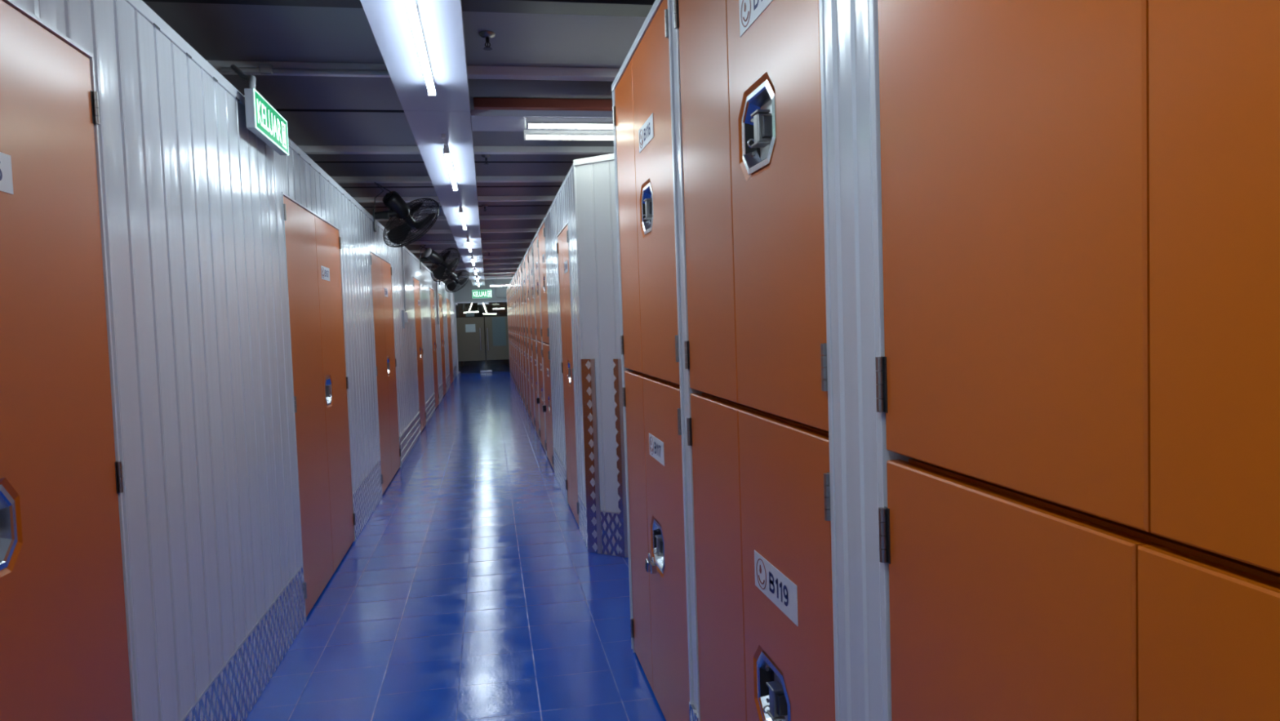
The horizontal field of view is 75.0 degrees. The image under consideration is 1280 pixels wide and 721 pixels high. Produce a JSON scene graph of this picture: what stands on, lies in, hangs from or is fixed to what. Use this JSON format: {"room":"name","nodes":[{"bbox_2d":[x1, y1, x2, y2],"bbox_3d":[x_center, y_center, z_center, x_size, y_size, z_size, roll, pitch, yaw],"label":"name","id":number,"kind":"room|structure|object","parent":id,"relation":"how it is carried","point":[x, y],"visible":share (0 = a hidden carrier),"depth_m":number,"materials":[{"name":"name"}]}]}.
{"room":"self-storage corridor","nodes":[
{"label":"self-storage corridor","id":0,"kind":"room"},
{"bbox_2d":[13,0,457,720],"bbox_3d":[-3.343,-0.263,12.905,0.052,2.406,25.012,-2,3,-10],"label":"wall","id":1,"kind":"structure","parent":0,"point":[193,197],"depth_m":2.85,"materials":[{"name":"white metal"}]},
{"bbox_2d":[1,0,93,58],"bbox_3d":[-1.282,-0.742,1.347,0.053,0.009,1.594,-2,3,-10],"label":"trim","id":2,"kind":"structure","parent":1,"relation":"attached to","point":[12,3],"depth_m":1.92,"materials":[{"name":"white metal"}]},
{"bbox_2d":[87,57,137,720],"bbox_3d":[-1.386,0.314,2.180,0.053,2.174,0.009,-2,3,-10],"label":"trim","id":3,"kind":"structure","parent":1,"relation":"attached to","point":[91,60],"depth_m":2.17,"materials":[{"name":"white metal"}]},
{"bbox_2d":[182,564,306,720],"bbox_3d":[-1.508,1.208,3.212,0.002,0.289,1.981,-2,3,-10],"label":"baseboard","id":4,"kind":"structure","parent":1,"relation":"attached to","point":[233,692],"depth_m":3.30,"materials":[{"name":"silver metal"}]},
{"bbox_2d":[244,88,288,155],"bbox_3d":[-1.630,-1.035,3.660,0.039,0.158,0.565,-2,3,-10],"label":"exit sign","id":5,"kind":"object","parent":1,"relation":"attached to","point":[262,119],"visible":1,"depth_m":3.56,"materials":[{"name":"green plastic"}]},
{"bbox_2d":[281,194,306,622],"bbox_3d":[-1.742,0.250,4.142,0.053,2.134,0.009,-2,3,-10],"label":"trim","id":6,"kind":"structure","parent":1,"relation":"attached to","point":[282,194],"depth_m":4.14,"materials":[{"name":"white metal"}]},
{"bbox_2d":[281,191,339,230],"bbox_3d":[-1.921,-0.854,4.868,0.053,0.009,1.594,-2,3,-10],"label":"trim","id":7,"kind":"structure","parent":1,"relation":"attached to","point":[282,193],"depth_m":4.69,"materials":[{"name":"white metal"}]},
{"bbox_2d":[283,195,355,617],"bbox_3d":[-1.871,0.211,4.923,0.049,2.118,1.591,-2,3,-10],"label":"door","id":8,"kind":"structure","parent":1,"relation":"in","point":[313,246],"depth_m":4.75,"materials":[{"name":"orange paint"}]},
{"bbox_2d":[338,230,355,541],"bbox_3d":[-2.026,0.183,5.700,0.053,2.134,0.009,-2,3,-10],"label":"trim","id":9,"kind":"structure","parent":1,"relation":"attached to","point":[339,230],"depth_m":5.70,"materials":[{"name":"white metal"}]},
{"bbox_2d":[353,459,382,540],"bbox_3d":[-2.104,1.048,6.484,0.002,0.329,1.481,-2,3,-10],"label":"baseboard","id":10,"kind":"structure","parent":1,"relation":"attached to","point":[368,494],"depth_m":6.37,"materials":[{"name":"silver metal"}]},
{"bbox_2d":[369,251,382,497],"bbox_3d":[-2.293,0.127,7.170,0.053,2.118,0.009,-2,3,-10],"label":"trim","id":11,"kind":"structure","parent":1,"relation":"attached to","point":[370,251],"depth_m":7.17,"materials":[{"name":"white metal"}]},
{"bbox_2d":[370,252,400,494],"bbox_3d":[-2.419,0.089,7.936,0.049,2.103,1.561,-2,3,-10],"label":"door","id":12,"kind":"structure","parent":1,"relation":"in","point":[381,270],"depth_m":7.84,"materials":[{"name":"orange paint"}]},
{"bbox_2d":[391,275,400,466],"bbox_3d":[-2.571,0.061,8.698,0.053,2.118,0.009,-2,3,-10],"label":"trim","id":13,"kind":"structure","parent":1,"relation":"attached to","point":[391,275],"depth_m":8.70,"materials":[{"name":"white metal"}]},
{"bbox_2d":[401,246,406,311],"bbox_3d":[-2.783,-0.972,9.829,0.018,0.795,0.018,-1,3,12],"label":"conduit pipe","id":14,"kind":"object","parent":1,"relation":"attached to","point":[402,258],"visible":0.86,"depth_m":9.82,"materials":[{"name":"grey metal"}]},
{"bbox_2d":[401,310,408,328],"bbox_3d":[-2.696,-0.469,9.517,0.039,0.194,0.664,-2,3,-10],"label":"wall switch","id":15,"kind":"object","parent":1,"relation":"attached to","point":[405,314],"visible":1,"depth_m":9.44,"materials":[{"name":"grey plastic"}]},
{"bbox_2d":[373,182,439,247],"bbox_3d":[-2.127,-1.319,7.672,0.569,0.576,0.514,-2,3,-10],"label":"wall fan","id":16,"kind":"object","parent":1,"relation":"attached to","point":[393,201],"visible":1,"depth_m":7.55,"materials":[{"name":"black metal"}]},
{"bbox_2d":[399,410,421,466],"bbox_3d":[-2.743,0.897,10.018,0.009,0.327,2.570,-2,3,-10],"label":"baseboard","id":17,"kind":"structure","parent":1,"relation":"attached to","point":[410,435],"depth_m":9.77,"materials":[{"name":"silver metal"}]},
{"bbox_2d":[413,277,426,431],"bbox_3d":[-3.116,-0.083,11.765,0.049,2.118,1.071,-2,3,-10],"label":"door","id":18,"kind":"structure","parent":1,"relation":"in","point":[420,351],"depth_m":11.76,"materials":[{"name":"orange paint"}]},
{"bbox_2d":[425,392,435,425],"bbox_3d":[-3.356,0.752,13.385,0.009,0.327,2.120,-2,3,-10],"label":"baseboard","id":19,"kind":"structure","parent":1,"relation":"attached to","point":[430,408],"depth_m":13.24,"materials":[{"name":"silver metal"}]},
{"bbox_2d":[429,288,439,408],"bbox_3d":[-3.697,-0.220,14.959,0.049,2.118,1.171,-2,3,-10],"label":"door","id":20,"kind":"structure","parent":1,"relation":"in","point":[432,293],"depth_m":14.97,"materials":[{"name":"orange paint"}]},
{"bbox_2d":[419,244,459,281],"bbox_3d":[-3.014,-1.464,12.606,0.584,0.557,0.513,-2,3,-10],"label":"wall fan","id":21,"kind":"object","parent":1,"relation":"attached to","point":[429,255],"visible":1,"depth_m":12.48,"materials":[{"name":"black metal"}]},
{"bbox_2d":[438,382,443,403],"bbox_3d":[-3.883,0.628,16.284,0.009,0.327,1.420,-2,3,-10],"label":"baseboard","id":22,"kind":"structure","parent":1,"relation":"attached to","point":[440,387],"depth_m":16.24,"materials":[{"name":"silver metal"}]},
{"bbox_2d":[438,293,446,395],"bbox_3d":[-4.180,-0.334,17.613,0.049,2.118,1.371,-2,3,-10],"label":"door","id":23,"kind":"structure","parent":1,"relation":"in","point":[440,298],"depth_m":17.62,"materials":[{"name":"orange paint"}]},
{"bbox_2d":[446,298,453,384],"bbox_3d":[-4.801,-0.480,21.029,0.049,2.118,1.921,-2,3,-10],"label":"door","id":24,"kind":"structure","parent":1,"relation":"in","point":[448,303],"depth_m":21.03,"materials":[{"name":"orange paint"}]},
{"bbox_2d":[439,270,469,292],"bbox_3d":[-3.890,-1.713,17.528,0.624,0.576,0.514,-2,3,-10],"label":"wall fan","id":25,"kind":"object","parent":1,"relation":"attached to","point":[451,286],"visible":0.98,"depth_m":17.45,"materials":[{"name":"black metal"}]},
{"bbox_2d":[143,1,646,278],"bbox_3d":[-2.383,-2.010,12.756,8.400,0.156,36.300,-2,3,-10],"label":"ceiling","id":26,"kind":"structure","parent":0,"point":[317,110],"depth_m":4.79,"materials":[{"name":"black"}]},
{"bbox_2d":[230,64,256,88],"bbox_3d":[-1.806,-1.291,3.805,0.045,0.356,0.892,-4,3,-29],"label":"conduit pipe","id":27,"kind":"object","parent":26,"relation":"attached to","point":[251,79],"visible":0.88,"depth_m":3.67,"materials":[{"name":"grey metal"}]},
{"bbox_2d":[142,0,655,17],"bbox_3d":[-0.704,-1.525,3.545,8.200,0.034,0.150,-2,3,-10],"label":"ceiling beam","id":28,"kind":"structure","parent":26,"relation":"attached to","point":[637,8],"depth_m":3.57,"materials":[{"name":"grey metal"}]},
{"bbox_2d":[206,60,619,81],"bbox_3d":[-0.880,-1.559,4.516,8.200,0.049,0.085,-2,3,-10],"label":"ceiling beam","id":29,"kind":"structure","parent":26,"relation":"attached to","point":[474,72],"depth_m":4.49,"materials":[{"name":"white"}]},
{"bbox_2d":[221,63,389,75],"bbox_3d":[-1.685,-1.493,4.291,0.867,0.045,0.035,-2,3,-10],"label":"conduit pipe","id":30,"kind":"object","parent":29,"relation":"attached to","point":[264,68],"visible":0.85,"depth_m":4.27,"materials":[{"name":"grey metal"}]},
{"bbox_2d":[360,0,613,285],"bbox_3d":[-0.589,-1.608,9.975,3.290,0.108,29.852,-2,3,-10],"label":"light raceway","id":31,"kind":"object","parent":29,"relation":"hanging from","point":[448,113],"depth_m":4.58,"materials":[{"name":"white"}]},
{"bbox_2d":[330,175,566,182],"bbox_3d":[-1.484,-1.702,7.839,8.200,0.049,0.085,-2,3,-10],"label":"ceiling beam","id":32,"kind":"structure","parent":26,"relation":"attached to","point":[479,179],"depth_m":7.74,"materials":[{"name":"white"}]},
{"bbox_2d":[351,195,555,202],"bbox_3d":[-1.708,-1.754,9.067,8.200,0.049,0.085,-2,3,-10],"label":"ceiling beam","id":33,"kind":"structure","parent":26,"relation":"attached to","point":[480,198],"depth_m":9.04,"materials":[{"name":"white"}]},
{"bbox_2d":[297,145,613,154],"bbox_3d":[-1.247,-1.645,6.531,8.200,0.049,0.085,-2,3,-10],"label":"ceiling beam","id":34,"kind":"structure","parent":26,"relation":"attached to","point":[308,149],"depth_m":6.49,"materials":[{"name":"white"}]},
{"bbox_2d":[376,214,546,221],"bbox_3d":[-1.994,-1.822,10.640,8.200,0.049,0.085,-2,3,-10],"label":"ceiling beam","id":35,"kind":"structure","parent":26,"relation":"attached to","point":[491,216],"depth_m":10.64,"materials":[{"name":"white"}]},
{"bbox_2d":[387,227,538,234],"bbox_3d":[-2.271,-1.887,12.164,8.200,0.049,0.085,-2,3,-10],"label":"ceiling beam","id":36,"kind":"structure","parent":26,"relation":"attached to","point":[482,230],"depth_m":12.15,"materials":[{"name":"white"}]},
{"bbox_2d":[401,239,533,244],"bbox_3d":[-2.557,-1.955,13.736,8.200,0.049,0.085,-2,3,-10],"label":"ceiling beam","id":37,"kind":"structure","parent":26,"relation":"attached to","point":[504,241],"depth_m":13.69,"materials":[{"name":"white metal"}]},
{"bbox_2d":[409,248,528,253],"bbox_3d":[-2.852,-2.025,15.358,8.200,0.049,0.085,-2,3,-10],"label":"ceiling beam","id":38,"kind":"structure","parent":26,"relation":"attached to","point":[501,249],"depth_m":15.34,"materials":[{"name":"white"}]},
{"bbox_2d":[416,255,524,259],"bbox_3d":[-3.147,-2.095,16.980,8.200,0.049,0.085,-2,3,-10],"label":"ceiling beam","id":39,"kind":"structure","parent":26,"relation":"attached to","point":[495,256],"depth_m":16.99,"materials":[{"name":"white metal"}]},
{"bbox_2d":[422,261,521,265],"bbox_3d":[-3.433,-2.162,18.553,8.200,0.049,0.085,-2,3,-10],"label":"ceiling beam","id":40,"kind":"structure","parent":26,"relation":"attached to","point":[500,262],"depth_m":18.55,"materials":[{"name":"white metal"}]},
{"bbox_2d":[427,266,518,270],"bbox_3d":[-3.720,-2.230,20.126,8.200,0.049,0.085,-2,3,-10],"label":"ceiling beam","id":41,"kind":"structure","parent":26,"relation":"attached to","point":[500,267],"depth_m":20.12,"materials":[{"name":"white"}]},
{"bbox_2d":[441,276,513,280],"bbox_3d":[-4.560,-2.428,24.746,8.200,0.049,0.085,-2,3,-10],"label":"ceiling beam","id":42,"kind":"structure","parent":26,"relation":"attached to","point":[506,277],"depth_m":24.77,"materials":[{"name":"white"}]},
{"bbox_2d":[444,270,516,273],"bbox_3d":[-4.006,-2.297,21.699,8.200,0.049,0.085,-2,3,-10],"label":"ceiling beam","id":43,"kind":"structure","parent":26,"relation":"attached to","point":[504,271],"depth_m":21.72,"materials":[{"name":"white"}]},
{"bbox_2d":[458,274,514,277],"bbox_3d":[-4.292,-2.365,23.271,8.200,0.049,0.085,-2,3,-10],"label":"ceiling beam","id":44,"kind":"structure","parent":26,"relation":"attached to","point":[485,275],"depth_m":23.28,"materials":[{"name":"white"}]},
{"bbox_2d":[479,31,495,50],"bbox_3d":[-0.730,-1.527,3.993,0.076,0.072,0.076,-2,3,-10],"label":"sprinkler head","id":45,"kind":"object","parent":26,"relation":"attached to","point":[485,34],"visible":1,"depth_m":3.98},
{"bbox_2d":[473,97,612,111],"bbox_3d":[0.952,-1.664,5.529,4.030,0.058,0.170,-2,3,-10],"label":"ceiling beam","id":46,"kind":"structure","parent":26,"relation":"attached to","point":[501,104],"depth_m":5.17,"materials":[{"name":"red"}]},
{"bbox_2d":[244,363,666,720],"bbox_3d":[-2.282,0.966,12.902,8.400,0.120,36.300,-2,3,-10],"label":"floor","id":47,"kind":"structure","parent":0,"point":[473,589],"depth_m":4.39,"materials":[{"name":"blue tile"}]},
{"bbox_2d":[512,333,515,385],"bbox_3d":[-2.494,-0.043,19.557,0.914,1.226,1.018,-2,3,-10],"label":"locker","id":48,"kind":"object","parent":47,"relation":"on","point":[513,333],"visible":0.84,"depth_m":19.52,"materials":[{"name":"orange metal"}]},
{"bbox_2d":[513,333,517,388],"bbox_3d":[-2.295,0.004,18.466,0.914,1.226,1.018,-2,3,-10],"label":"locker","id":49,"kind":"object","parent":47,"relation":"on","point":[514,336],"visible":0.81,"depth_m":18.43,"materials":[{"name":"orange metal"}]},
{"bbox_2d":[511,279,515,333],"bbox_3d":[-2.337,-1.204,18.406,0.914,1.165,1.018,-2,3,-10],"label":"locker","id":50,"kind":"object","parent":49,"relation":"on","point":[513,279],"visible":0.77,"depth_m":18.38,"materials":[{"name":"orange metal"}]},
{"bbox_2d":[515,333,519,394],"bbox_3d":[-2.097,0.051,17.375,0.914,1.226,1.018,-2,3,-10],"label":"locker","id":51,"kind":"object","parent":47,"relation":"on","point":[516,337],"visible":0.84,"depth_m":17.36,"materials":[{"name":"orange metal"}]},
{"bbox_2d":[513,276,517,333],"bbox_3d":[-2.138,-1.157,17.315,0.914,1.165,1.018,-2,3,-10],"label":"locker","id":52,"kind":"object","parent":51,"relation":"on","point":[514,277],"visible":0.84,"depth_m":17.28,"materials":[{"name":"metal"}]},
{"bbox_2d":[517,334,521,398],"bbox_3d":[-1.898,0.098,16.283,0.914,1.226,1.018,-2,3,-10],"label":"locker","id":53,"kind":"object","parent":47,"relation":"on","point":[519,362],"visible":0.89,"depth_m":16.23,"materials":[{"name":"orange metal"}]},
{"bbox_2d":[515,273,519,333],"bbox_3d":[-1.940,-1.110,16.224,0.914,1.165,1.018,-2,3,-10],"label":"locker","id":54,"kind":"object","parent":53,"relation":"on","point":[516,282],"visible":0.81,"depth_m":16.17,"materials":[{"name":"metal"}]},
{"bbox_2d":[519,335,524,403],"bbox_3d":[-1.700,0.145,15.192,0.914,1.226,1.018,-2,3,-10],"label":"locker","id":55,"kind":"object","parent":47,"relation":"on","point":[520,339],"visible":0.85,"depth_m":15.15,"materials":[{"name":"orange metal"}]},
{"bbox_2d":[516,268,521,334],"bbox_3d":[-1.741,-1.063,15.133,0.914,1.165,1.018,-2,3,-10],"label":"locker","id":56,"kind":"object","parent":55,"relation":"on","point":[517,276],"visible":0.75,"depth_m":15.10,"materials":[{"name":"metal"}]},
{"bbox_2d":[521,336,527,410],"bbox_3d":[-1.502,0.192,14.101,0.914,1.226,1.018,-2,3,-10],"label":"locker","id":57,"kind":"object","parent":47,"relation":"on","point":[522,340],"visible":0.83,"depth_m":14.05,"materials":[{"name":"orange metal"}]},
{"bbox_2d":[518,264,524,335],"bbox_3d":[-1.543,-1.016,14.042,0.914,1.165,1.018,-2,3,-10],"label":"locker","id":58,"kind":"object","parent":57,"relation":"on","point":[520,268],"visible":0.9,"depth_m":14.00,"materials":[{"name":"orange metal"}]},
{"bbox_2d":[521,272,528,413],"bbox_3d":[-1.834,-0.350,13.451,0.053,2.423,0.102,-2,3,-10],"label":"trim","id":59,"kind":"structure","parent":47,"relation":"on","point":[522,273],"depth_m":13.44,"materials":[{"name":"white metal"}]},
{"bbox_2d":[524,337,530,417],"bbox_3d":[-1.303,0.239,13.010,0.914,1.226,1.018,-2,3,-10],"label":"locker","id":60,"kind":"object","parent":47,"relation":"on","point":[528,406],"visible":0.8,"depth_m":12.95,"materials":[{"name":"orange metal"}]},
{"bbox_2d":[521,259,527,337],"bbox_3d":[-1.344,-0.969,12.951,0.914,1.165,1.018,-2,3,-10],"label":"locker","id":61,"kind":"object","parent":60,"relation":"on","point":[522,263],"visible":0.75,"depth_m":12.90,"materials":[{"name":"metal"}]},
{"bbox_2d":[524,257,531,421],"bbox_3d":[-1.636,-0.303,12.360,0.053,2.423,0.102,-2,3,-10],"label":"trim","id":62,"kind":"structure","parent":47,"relation":"on","point":[524,258],"depth_m":12.35,"materials":[{"name":"white metal"}]},
{"bbox_2d":[527,337,534,426],"bbox_3d":[-1.105,0.286,11.919,0.914,1.226,1.018,-2,3,-10],"label":"locker","id":63,"kind":"object","parent":47,"relation":"on","point":[529,344],"visible":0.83,"depth_m":11.85,"materials":[{"name":"orange metal"}]},
{"bbox_2d":[524,252,531,337],"bbox_3d":[-1.146,-0.922,11.860,0.914,1.165,1.018,-2,3,-10],"label":"locker","id":64,"kind":"object","parent":63,"relation":"on","point":[526,264],"visible":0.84,"depth_m":11.79,"materials":[{"name":"metal"}]},
{"bbox_2d":[528,262,535,430],"bbox_3d":[-1.437,-0.256,11.269,0.053,2.423,0.102,-2,3,-10],"label":"trim","id":65,"kind":"structure","parent":47,"relation":"on","point":[528,263],"depth_m":11.25,"materials":[{"name":"white metal"}]},
{"bbox_2d":[531,339,539,438],"bbox_3d":[-0.906,0.333,10.828,0.914,1.226,1.018,-2,3,-10],"label":"locker","id":66,"kind":"object","parent":47,"relation":"on","point":[534,342],"visible":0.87,"depth_m":10.77,"materials":[{"name":"orange metal"}]},
{"bbox_2d":[527,244,535,339],"bbox_3d":[-0.947,-0.875,10.768,0.914,1.165,1.018,-2,3,-10],"label":"locker","id":67,"kind":"object","parent":66,"relation":"on","point":[530,252],"visible":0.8,"depth_m":10.70,"materials":[{"name":"orange metal"}]},
{"bbox_2d":[532,243,541,442],"bbox_3d":[-1.239,-0.209,10.178,0.053,2.423,0.102,-2,3,-10],"label":"trim","id":68,"kind":"structure","parent":47,"relation":"on","point":[532,243],"depth_m":10.17,"materials":[{"name":"white metal"}]},
{"bbox_2d":[535,341,546,452],"bbox_3d":[-0.708,0.379,9.737,0.914,1.226,1.018,-2,3,-10],"label":"locker","id":69,"kind":"object","parent":47,"relation":"on","point":[539,348],"visible":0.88,"depth_m":9.66,"materials":[{"name":"orange metal"}]},
{"bbox_2d":[532,235,541,341],"bbox_3d":[-0.749,-0.829,9.677,0.914,1.165,1.018,-2,3,-10],"label":"locker","id":70,"kind":"object","parent":69,"relation":"on","point":[535,251],"visible":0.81,"depth_m":9.59,"materials":[{"name":"orange metal"}]},
{"bbox_2d":[537,234,547,457],"bbox_3d":[-1.040,-0.162,9.087,0.053,2.423,0.102,-2,3,-10],"label":"trim","id":71,"kind":"structure","parent":47,"relation":"on","point":[542,342],"depth_m":9.08,"materials":[{"name":"white metal"}]},
{"bbox_2d":[542,342,553,468],"bbox_3d":[-0.509,0.426,8.646,0.914,1.226,1.018,-2,3,-10],"label":"locker","id":72,"kind":"object","parent":47,"relation":"on","point":[545,351],"visible":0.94,"depth_m":8.54,"materials":[{"name":"orange metal"}]},
{"bbox_2d":[537,222,549,343],"bbox_3d":[-0.550,-0.782,8.586,0.914,1.165,1.018,-2,3,-10],"label":"locker","id":73,"kind":"object","parent":72,"relation":"on","point":[541,242],"visible":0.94,"depth_m":8.47,"materials":[{"name":"metal"}]},
{"bbox_2d":[622,370,689,720],"bbox_3d":[0.484,0.661,3.184,0.914,1.226,1.091,-2,3,-10],"label":"locker","id":74,"kind":"object","parent":47,"relation":"on","point":[659,623],"visible":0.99,"depth_m":3.00,"materials":[{"name":"orange metal"}]},
{"bbox_2d":[612,0,679,384],"bbox_3d":[0.443,-0.555,3.124,0.914,1.182,1.091,-2,3,-10],"label":"locker","id":75,"kind":"object","parent":74,"relation":"on","point":[642,111],"visible":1,"depth_m":2.93,"materials":[{"name":"orange metal"}]},
{"bbox_2d":[644,552,652,572],"bbox_3d":[0.032,0.738,3.059,0.022,0.072,0.041,-2,3,-10],"label":"padlock","id":76,"kind":"object","parent":74,"relation":"hanging from","point":[648,560],"visible":0.89,"depth_m":3.05,"materials":[{"name":"silver metal"}]},
{"bbox_2d":[649,556,657,573],"bbox_3d":[0.048,0.740,3.011,0.018,0.061,0.038,-2,3,-10],"label":"padlock","id":77,"kind":"object","parent":74,"relation":"hanging from","point":[653,569],"visible":1,"depth_m":3.00,"materials":[{"name":"silver metal"}]},
{"bbox_2d":[686,392,835,720],"bbox_3d":[0.692,0.710,2.042,0.914,1.226,1.034,-2,3,-10],"label":"locker","id":78,"kind":"object","parent":47,"relation":"on","point":[762,479],"visible":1,"depth_m":1.85,"materials":[{"name":"orange metal"}]},
{"bbox_2d":[673,0,828,431],"bbox_3d":[0.651,-0.506,1.982,0.914,1.182,1.034,-2,3,-10],"label":"locker","id":79,"kind":"object","parent":78,"relation":"on","point":[750,69],"visible":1,"depth_m":1.78,"materials":[{"name":"orange metal"}]},
{"bbox_2d":[878,458,1279,720],"bbox_3d":[0.910,0.761,0.844,0.914,1.226,1.037,-2,3,-10],"label":"locker","id":80,"kind":"object","parent":47,"relation":"on","point":[1006,604],"visible":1,"depth_m":0.87,"materials":[{"name":"orange metal"}]},
{"bbox_2d":[875,0,1279,573],"bbox_3d":[0.868,-0.455,0.784,0.914,1.182,1.037,-2,3,-10],"label":"locker","id":81,"kind":"object","parent":80,"relation":"on","point":[1081,198],"visible":1,"depth_m":0.79,"materials":[{"name":"orange metal"}]},
{"bbox_2d":[441,279,511,303],"bbox_3d":[-4.624,-1.058,25.430,8.400,2.850,0.162,-2,3,-10],"label":"wall","id":82,"kind":"structure","parent":0,"point":[464,295],"depth_m":25.29,"materials":[{"name":"grey paint"}]},
{"bbox_2d":[454,302,458,373],"bbox_3d":[-5.563,-0.662,25.174,0.093,2.150,0.036,-2,3,-10],"label":"trim","id":83,"kind":"structure","parent":82,"relation":"attached to","point":[455,303],"depth_m":25.16,"materials":[{"name":"white metal"}]},
{"bbox_2d":[471,289,491,297],"bbox_3d":[-4.787,-2.015,25.257,0.580,0.250,0.053,-2,3,-10],"label":"exit sign","id":84,"kind":"object","parent":82,"relation":"attached to","point":[475,293],"visible":1,"depth_m":25.23,"materials":[{"name":"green plastic"}]},
{"bbox_2d":[455,302,509,373],"bbox_3d":[-4.720,-0.704,25.383,1.825,2.132,0.091,-2,3,-10],"label":"door","id":85,"kind":"structure","parent":82,"relation":"in","point":[471,345],"depth_m":25.39,"materials":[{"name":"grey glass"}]},
{"bbox_2d":[465,324,475,332],"bbox_3d":[-5.141,-0.979,25.314,0.295,0.240,0.002,-2,3,-10],"label":"paper notice","id":86,"kind":"object","parent":85,"relation":"attached to","point":[468,327],"visible":1,"depth_m":25.31,"materials":[{"name":"grey paper"}]},
{"bbox_2d":[455,302,509,365],"bbox_3d":[-5.546,-1.275,30.499,8.400,2.850,0.150,-2,3,-10],"label":"door frame","id":87,"kind":"structure","parent":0,"point":[460,308],"depth_m":30.42,"materials":[{"name":"brown"}]},
{"bbox_2d":[544,168,586,506],"bbox_3d":[-0.594,-0.057,6.637,0.052,2.423,2.855,-2,3,-10],"label":"wall","id":88,"kind":"structure","parent":0,"point":[550,222],"depth_m":6.68,"materials":[{"name":"white metal"}]},
{"bbox_2d":[506,164,573,290],"bbox_3d":[-2.127,-1.634,14.765,0.054,0.028,19.515,-2,3,-10],"label":"trim","id":89,"kind":"structure","parent":88,"relation":"attached to","point":[572,166],"depth_m":7.40,"materials":[{"name":"white metal"}]},
{"bbox_2d":[552,445,567,502],"bbox_3d":[-0.714,0.985,7.402,0.002,0.269,1.385,-2,3,-10],"label":"baseboard","id":90,"kind":"structure","parent":88,"relation":"attached to","point":[560,472],"depth_m":7.32,"materials":[{"name":"silver metal"}]},
{"bbox_2d":[556,236,568,503],"bbox_3d":[-0.594,0.085,6.668,0.053,2.137,0.009,-2,3,-10],"label":"trim","id":91,"kind":"structure","parent":88,"relation":"attached to","point":[557,237],"depth_m":6.66,"materials":[{"name":"white metal"}]},
{"bbox_2d":[556,225,578,525],"bbox_3d":[-0.528,0.101,6.228,0.049,2.120,0.896,-2,3,-10],"label":"door","id":92,"kind":"structure","parent":88,"relation":"in","point":[571,486],"depth_m":6.21,"materials":[{"name":"orange paint"}]},
{"bbox_2d":[567,222,579,528],"bbox_3d":[-0.435,0.122,5.793,0.053,2.137,0.009,-2,3,-10],"label":"trim","id":93,"kind":"structure","parent":88,"relation":"attached to","point":[567,223],"depth_m":5.78,"materials":[{"name":"white metal"}]},
{"bbox_2d":[577,492,587,548],"bbox_3d":[-0.379,1.064,5.559,0.002,0.269,0.535,-2,3,-10],"label":"baseboard","id":94,"kind":"structure","parent":88,"relation":"attached to","point":[582,508],"depth_m":5.55,"materials":[{"name":"silver metal"}]},
{"bbox_2d":[573,153,621,556],"bbox_3d":[0.194,-0.017,4.900,1.306,2.459,0.052,0,3,32],"label":"wall","id":95,"kind":"structure","parent":0,"point":[594,182],"depth_m":5.14,"materials":[{"name":"white metal"}]},
{"bbox_2d":[581,359,601,553],"bbox_3d":[-0.305,0.601,5.224,0.102,1.222,0.006,0,3,32],"label":"guard","id":96,"kind":"object","parent":95,"relation":"attached to","point":[588,366],"visible":1,"depth_m":5.22,"materials":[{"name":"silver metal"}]},
{"bbox_2d":[600,510,620,555],"bbox_3d":[0.259,1.073,4.914,1.177,0.272,0.004,0,3,32],"label":"baseboard","id":97,"kind":"structure","parent":95,"relation":"attached to","point":[609,520],"depth_m":5.19,"materials":[{"name":"silver metal"}]},
{"bbox_2d":[613,359,628,557],"bbox_3d":[-0.115,0.600,5.107,0.064,1.222,0.006,0,3,32],"label":"guard","id":98,"kind":"object","parent":95,"relation":"attached to","point":[617,367],"visible":0.8,"depth_m":5.11,"materials":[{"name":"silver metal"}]},
{"bbox_2d":[612,88,635,652],"bbox_3d":[-0.049,0.062,3.634,0.053,2.442,0.050,-2,3,-10],"label":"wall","id":99,"kind":"structure","parent":0,"point":[624,369],"depth_m":3.62,"materials":[{"name":"white metal"}]},
{"bbox_2d":[667,0,913,720],"bbox_3d":[0.267,0.137,1.897,0.053,2.442,1.331,-2,3,-10],"label":"wall","id":100,"kind":"structure","parent":0,"point":[859,455],"depth_m":1.34,"materials":[{"name":"white metal"}]},
{"bbox_2d":[611,0,662,91],"bbox_3d":[0.226,-1.097,1.828,0.054,0.029,3.606,-2,3,-10],"label":"trim","id":101,"kind":"structure","parent":100,"relation":"attached to","point":[654,9],"depth_m":2.98,"materials":[{"name":"white metal"}]},
{"bbox_2d":[688,702,698,720],"bbox_3d":[0.170,1.194,2.544,0.009,0.266,0.108,-2,3,-10],"label":"baseboard","id":102,"kind":"structure","parent":100,"relation":"attached to","point":[693,716],"depth_m":2.55,"materials":[{"name":"metal"}]},
{"bbox_3d":[-0.589,0.387,-2.233,0.051,2.406,5.788,-2,3,-10],"label":"wall","id":103,"kind":"structure","parent":0,"visible":0},
{"bbox_2d":[0,0,132,720],"bbox_3d":[-1.232,0.343,1.403,0.049,2.158,1.591,-2,3,-10],"label":"door","id":104,"kind":"structure","parent":103,"relation":"in","point":[64,647],"depth_m":1.88,"materials":[{"name":"orange paint"}]},
{"bbox_2d":[124,0,454,293],"bbox_3d":[-2.869,-1.362,10.000,0.067,0.043,30.796,-2,3,-10],"label":"trim","id":105,"kind":"structure","parent":103,"relation":"attached to","point":[140,6],"depth_m":3.08,"materials":[{"name":"white metal"}]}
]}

